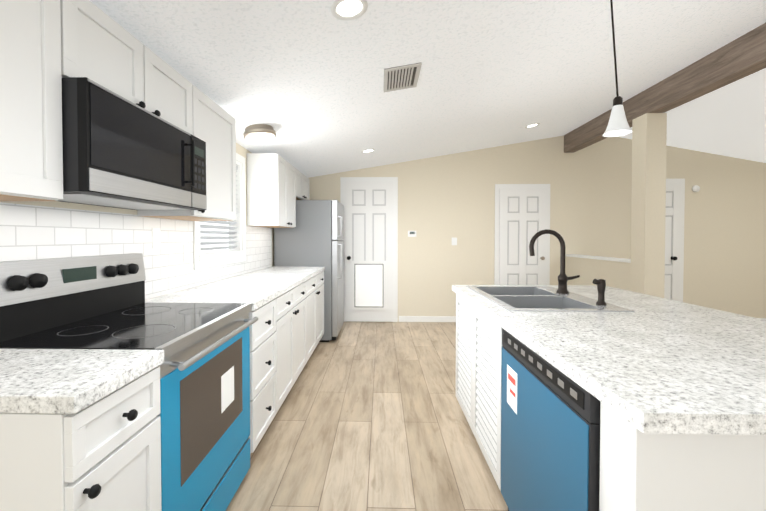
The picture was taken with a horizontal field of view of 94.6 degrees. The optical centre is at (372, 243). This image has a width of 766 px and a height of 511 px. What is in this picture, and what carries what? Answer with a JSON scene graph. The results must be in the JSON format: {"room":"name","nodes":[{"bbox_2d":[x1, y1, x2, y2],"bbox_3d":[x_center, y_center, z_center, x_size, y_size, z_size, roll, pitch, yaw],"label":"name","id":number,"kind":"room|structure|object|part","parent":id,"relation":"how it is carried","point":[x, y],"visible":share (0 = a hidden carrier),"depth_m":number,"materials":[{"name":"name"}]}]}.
{"room":"kitchen","nodes":[
{"label":"kitchen","id":0,"kind":"room"},
{"bbox_2d":[0,143,273,299],"bbox_3d":[-1.345,0.130,1.403,0.150,2.200,8.080,0,1,1],"label":"wall","id":1,"kind":"structure","parent":0,"point":[241,151],"depth_m":1.66,"materials":[{"name":"paint"}]},
{"bbox_2d":[0,0,71,200],"bbox_3d":[-1.124,-0.481,0.938,0.306,0.698,0.342,0,1,1],"label":"upper cabinet","id":2,"kind":"object","parent":1,"relation":"attached to","point":[46,46],"depth_m":1.02,"materials":[{"name":"white wood"}]},
{"bbox_2d":[72,0,195,136],"bbox_3d":[-1.110,-0.687,1.488,0.306,0.306,0.766,0,1,1],"label":"upper cabinet","id":3,"kind":"object","parent":1,"relation":"attached to","point":[105,53],"depth_m":1.39,"materials":[{"name":"white wood"}]},
{"bbox_2d":[58,77,206,209],"bbox_3d":[-1.057,-0.349,1.493,0.409,0.360,0.756,0,1,1],"label":"microwave","id":4,"kind":"object","parent":3,"relation":"attached to","point":[119,151],"visible":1,"depth_m":1.29,"materials":[{"name":"grey"}]},
{"bbox_3d":[-0.863,-0.384,1.685,0.032,0.217,0.014,0,1,1],"label":"microwave handle","id":5,"kind":"part","parent":4,"relation":"part of","materials":[{"name":"black plastic"}]},
{"bbox_2d":[0,202,271,299],"bbox_3d":[-1.240,0.068,2.494,0.003,0.465,3.427,0,1,1],"label":"tile backsplash","id":6,"kind":"structure","parent":1,"relation":"attached to","point":[30,232],"depth_m":1.78,"materials":[{"name":"white tile"}]},
{"bbox_2d":[137,87,235,220],"bbox_3d":[-1.093,-0.502,2.153,0.306,0.698,0.557,0,1,1],"label":"upper cabinet","id":7,"kind":"object","parent":1,"relation":"attached to","point":[216,127],"depth_m":2.14,"materials":[{"name":"white wood"}]},
{"bbox_2d":[193,153,245,269],"bbox_3d":[-1.276,-0.316,2.904,0.150,0.980,0.920,0,1,1],"label":"window","id":8,"kind":"structure","parent":1,"relation":"in","point":[217,243],"depth_m":3.07,"materials":[{"name":"white"}]},
{"bbox_2d":[247,153,295,227],"bbox_3d":[-1.052,-0.530,3.770,0.306,0.698,0.710,0,1,1],"label":"upper cabinet","id":9,"kind":"object","parent":1,"relation":"attached to","point":[271,179],"depth_m":3.42,"materials":[{"name":"white wood"}]},
{"bbox_2d":[296,169,309,199],"bbox_3d":[-1.033,-0.728,4.517,0.306,0.328,0.790,0,1,1],"label":"upper cabinet","id":10,"kind":"object","parent":1,"relation":"attached to","point":[302,182],"depth_m":4.46,"materials":[{"name":"white wood"}]},
{"bbox_2d":[226,321,507,510],"bbox_3d":[2.699,1.282,1.320,8.240,0.100,8.080,0,1,1],"label":"floor","id":11,"kind":"structure","parent":0,"point":[369,416],"depth_m":2.23,"materials":[{"name":"laminate"}]},
{"bbox_2d":[0,370,161,510],"bbox_3d":[-0.965,0.804,0.944,0.624,0.868,0.317,0,1,1],"label":"base cabinet","id":12,"kind":"object","parent":11,"relation":"on","point":[80,429],"depth_m":0.81,"materials":[{"name":"white wood"}]},
{"bbox_2d":[0,349,163,413],"bbox_3d":[-0.959,0.348,0.934,0.636,0.040,0.320,0,1,1],"label":"countertop","id":13,"kind":"structure","parent":12,"relation":"on","point":[30,379],"depth_m":0.90,"materials":[{"name":"white stone"}]},
{"bbox_2d":[0,253,257,510],"bbox_3d":[-0.926,0.643,1.482,0.670,1.172,0.756,0,1,1],"label":"stove","id":14,"kind":"object","parent":11,"relation":"on","point":[90,302],"visible":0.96,"depth_m":1.38,"materials":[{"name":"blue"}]},
{"bbox_3d":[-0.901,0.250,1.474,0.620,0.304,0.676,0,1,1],"label":"handle","id":15,"kind":"part","parent":14,"relation":"part of","materials":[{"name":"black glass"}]},
{"bbox_2d":[249,298,283,453],"bbox_3d":[-0.936,0.784,2.111,0.624,0.868,0.487,0,1,1],"label":"base cabinet","id":16,"kind":"object","parent":11,"relation":"on","point":[266,344],"depth_m":2.08,"materials":[{"name":"white wood"}]},
{"bbox_2d":[145,266,323,309],"bbox_3d":[-0.906,0.312,3.031,0.636,0.040,2.344,0,1,1],"label":"countertop","id":17,"kind":"structure","parent":16,"relation":"on","point":[258,288],"depth_m":2.39,"materials":[{"name":"white stone"}]},
{"bbox_2d":[280,282,307,399],"bbox_3d":[-0.919,0.772,2.784,0.624,0.868,0.978,0,1,1],"label":"base cabinet","id":18,"kind":"object","parent":11,"relation":"on","point":[294,304],"depth_m":2.76,"materials":[{"name":"white wood"}]},
{"bbox_2d":[274,200,343,341],"bbox_3d":[-0.758,0.325,4.565,0.802,1.700,0.717,0,1,1],"label":"fridge","id":19,"kind":"object","parent":11,"relation":"on","point":[314,237],"visible":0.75,"depth_m":4.20,"materials":[{"name":"grey metal"}]},
{"bbox_3d":[-0.389,0.045,4.242,0.047,0.749,0.020,0,1,1],"label":"handle","id":20,"kind":"part","parent":19,"relation":"part of","materials":[{"name":"silver metal"}]},
{"bbox_2d":[308,274,323,359],"bbox_3d":[-0.896,0.756,3.685,0.624,0.868,1.052,0,1,1],"label":"base cabinet","id":21,"kind":"object","parent":11,"relation":"on","point":[315,285],"depth_m":3.65,"materials":[{"name":"white wood"}]},
{"bbox_2d":[565,254,630,290],"bbox_3d":[2.855,0.671,4.472,0.180,1.012,1.450,0,1,1],"label":"wall","id":22,"kind":"structure","parent":11,"relation":"on","point":[610,271],"depth_m":4.36,"materials":[{"name":"paint"}]},
{"bbox_2d":[456,297,765,510],"bbox_3d":[1.087,0.792,1.645,1.020,0.868,1.765,0,1,1],"label":"kitchen island","id":23,"kind":"object","parent":11,"relation":"on","point":[638,472],"depth_m":0.77,"materials":[{"name":"white wood"}]},
{"bbox_2d":[501,328,600,510],"bbox_3d":[0.874,0.802,1.233,0.625,0.862,0.660,0,1,1],"label":"dishwasher","id":24,"kind":"object","parent":23,"relation":"in","point":[550,437],"visible":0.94,"depth_m":1.15,"materials":[{"name":"blue protective plastic film"},{"name":"steel"},{"name":"black plastic"}]},
{"bbox_2d":[452,285,765,436],"bbox_3d":[0.877,0.336,1.622,0.640,0.040,1.876,0,1,1],"label":"island countertop","id":25,"kind":"structure","parent":23,"relation":"on","point":[662,378],"depth_m":0.94,"materials":[{"name":"white stone"}]},
{"bbox_2d":[529,229,571,292],"bbox_3d":[1.077,0.107,2.152,0.239,0.388,0.072,0,1,1],"label":"faucet","id":26,"kind":"object","parent":25,"relation":"on","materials":[{"name":"black metal"}]},
{"bbox_2d":[468,285,635,312],"bbox_3d":[0.938,0.402,2.060,0.576,0.199,0.836,0,1,1],"label":"sink","id":27,"kind":"object","parent":25,"relation":"in","point":[514,298],"depth_m":2.05,"materials":[{"name":"grey metal"}]},
{"bbox_2d":[592,279,611,304],"bbox_3d":[1.148,0.242,1.782,0.064,0.131,0.048,0,1,1],"label":"sprayer","id":28,"kind":"object","parent":25,"relation":"on","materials":[{"name":"black metal"}]},
{"bbox_2d":[630,113,666,297],"bbox_3d":[2.834,-0.056,3.635,0.200,2.495,0.200,0,1,1],"label":"post","id":29,"kind":"object","parent":11,"relation":"on","point":[648,199],"visible":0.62,"depth_m":3.54,"materials":[{"name":"paint"}]},
{"bbox_2d":[90,0,765,177],"bbox_3d":[2.699,-1.296,1.276,8.240,0.884,8.080,0,1,1],"label":"ceiling","id":30,"kind":"structure","parent":0,"point":[304,79],"depth_m":2.40,"materials":[{"name":"white paint"}]},
{"bbox_2d":[243,124,275,143],"bbox_3d":[-0.932,-0.907,2.936,0.260,0.133,0.259,0,1,1],"label":"flush ceiling light","id":31,"kind":"object","parent":30,"relation":"attached to","point":[260,133],"visible":1,"depth_m":2.85,"materials":[{"name":"white glass"}]},
{"bbox_2d":[331,0,367,20],"bbox_3d":[-0.103,-1.068,1.601,0.167,0.032,0.168,0,1,1],"label":"recessed light","id":32,"kind":"object","parent":30,"relation":"in","point":[347,10],"visible":1,"depth_m":1.61,"materials":[{"name":"white"}]},
{"bbox_2d":[361,149,374,152],"bbox_3d":[-0.046,-1.113,4.230,0.167,0.032,0.168,0,1,1],"label":"recessed light","id":33,"kind":"object","parent":30,"relation":"in","point":[367,150],"visible":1,"depth_m":4.23,"materials":[{"name":"white plastic"}]},
{"bbox_2d":[384,63,421,91],"bbox_3d":[0.198,-1.124,2.403,0.239,0.050,0.340,0,1,1],"label":"ceiling vent","id":34,"kind":"object","parent":30,"relation":"in","point":[401,77],"visible":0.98,"depth_m":2.38,"materials":[{"name":"grey metal"}]},
{"bbox_2d":[525,123,539,127],"bbox_3d":[1.935,-1.430,4.274,0.167,0.032,0.168,0,1,1],"label":"recessed light","id":35,"kind":"object","parent":30,"relation":"in","point":[532,125],"visible":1,"depth_m":4.27,"materials":[{"name":"white plastic"}]},
{"bbox_2d":[602,0,632,136],"bbox_3d":[1.206,-0.919,1.760,0.168,0.739,0.128,0,1,1],"label":"pendant light","id":36,"kind":"object","parent":30,"relation":"hanging from","point":[618,126],"visible":1,"depth_m":1.75,"materials":[{"name":"white glass"}]},
{"bbox_2d":[564,23,765,152],"bbox_3d":[2.774,-1.451,1.271,0.150,0.375,7.780,0,1,1],"label":"ridge beam","id":37,"kind":"structure","parent":30,"relation":"attached to","point":[743,56],"depth_m":3.04,"materials":[{"name":"brown wood"}]},
{"bbox_2d":[309,136,765,321],"bbox_3d":[2.800,-0.312,5.257,8.240,2.950,0.150,0,1,1],"label":"wall","id":38,"kind":"structure","parent":0,"point":[443,200],"depth_m":5.17,"materials":[{"name":"paint"}]},
{"bbox_2d":[340,177,397,321],"bbox_3d":[-0.047,0.090,5.204,0.850,2.148,0.109,0,1,1],"label":"entry door","id":39,"kind":"structure","parent":38,"relation":"in","point":[370,204],"depth_m":5.22,"materials":[{"name":"white wood"}]},
{"bbox_2d":[408,231,415,236],"bbox_3d":[0.591,-0.147,5.226,0.125,0.090,0.029,0,1,1],"label":"thermostat","id":40,"kind":"object","parent":38,"relation":"attached to","point":[411,233],"visible":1,"depth_m":5.21,"materials":[{"name":"white plastic"}]},
{"bbox_2d":[399,316,455,321],"bbox_3d":[1.079,1.121,5.245,1.370,0.085,0.012,0,1,1],"label":"baseboard","id":41,"kind":"structure","parent":38,"relation":"attached to","point":[427,318],"depth_m":5.25,"materials":[{"name":"white wood"}]},
{"bbox_2d":[452,238,456,244],"bbox_3d":[1.214,-0.034,5.220,0.080,0.115,0.012,0,1,1],"label":"switch plate","id":42,"kind":"object","parent":38,"relation":"attached to","point":[454,241],"visible":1,"depth_m":5.22,"materials":[{"name":"white plastic"}]},
{"bbox_2d":[494,184,549,284],"bbox_3d":[2.202,0.146,5.152,0.800,2.038,0.101,0,1,1],"label":"closet door","id":43,"kind":"structure","parent":38,"relation":"in","point":[522,215],"depth_m":5.16,"materials":[{"name":"white wood"}]},
{"bbox_2d":[664,179,684,301],"bbox_3d":[4.151,0.112,5.101,0.740,2.108,0.101,0,1,1],"label":"door","id":44,"kind":"structure","parent":38,"relation":"in","point":[674,237],"depth_m":5.11,"materials":[{"name":"white wood"}]},
{"bbox_2d":[692,185,699,191],"bbox_3d":[4.687,-0.795,5.108,0.099,0.099,0.032,0,1,1],"label":"smoke detector","id":45,"kind":"object","parent":38,"relation":"attached to","point":[695,188],"visible":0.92,"depth_m":5.09,"materials":[{"name":"white plastic"}]}
]}

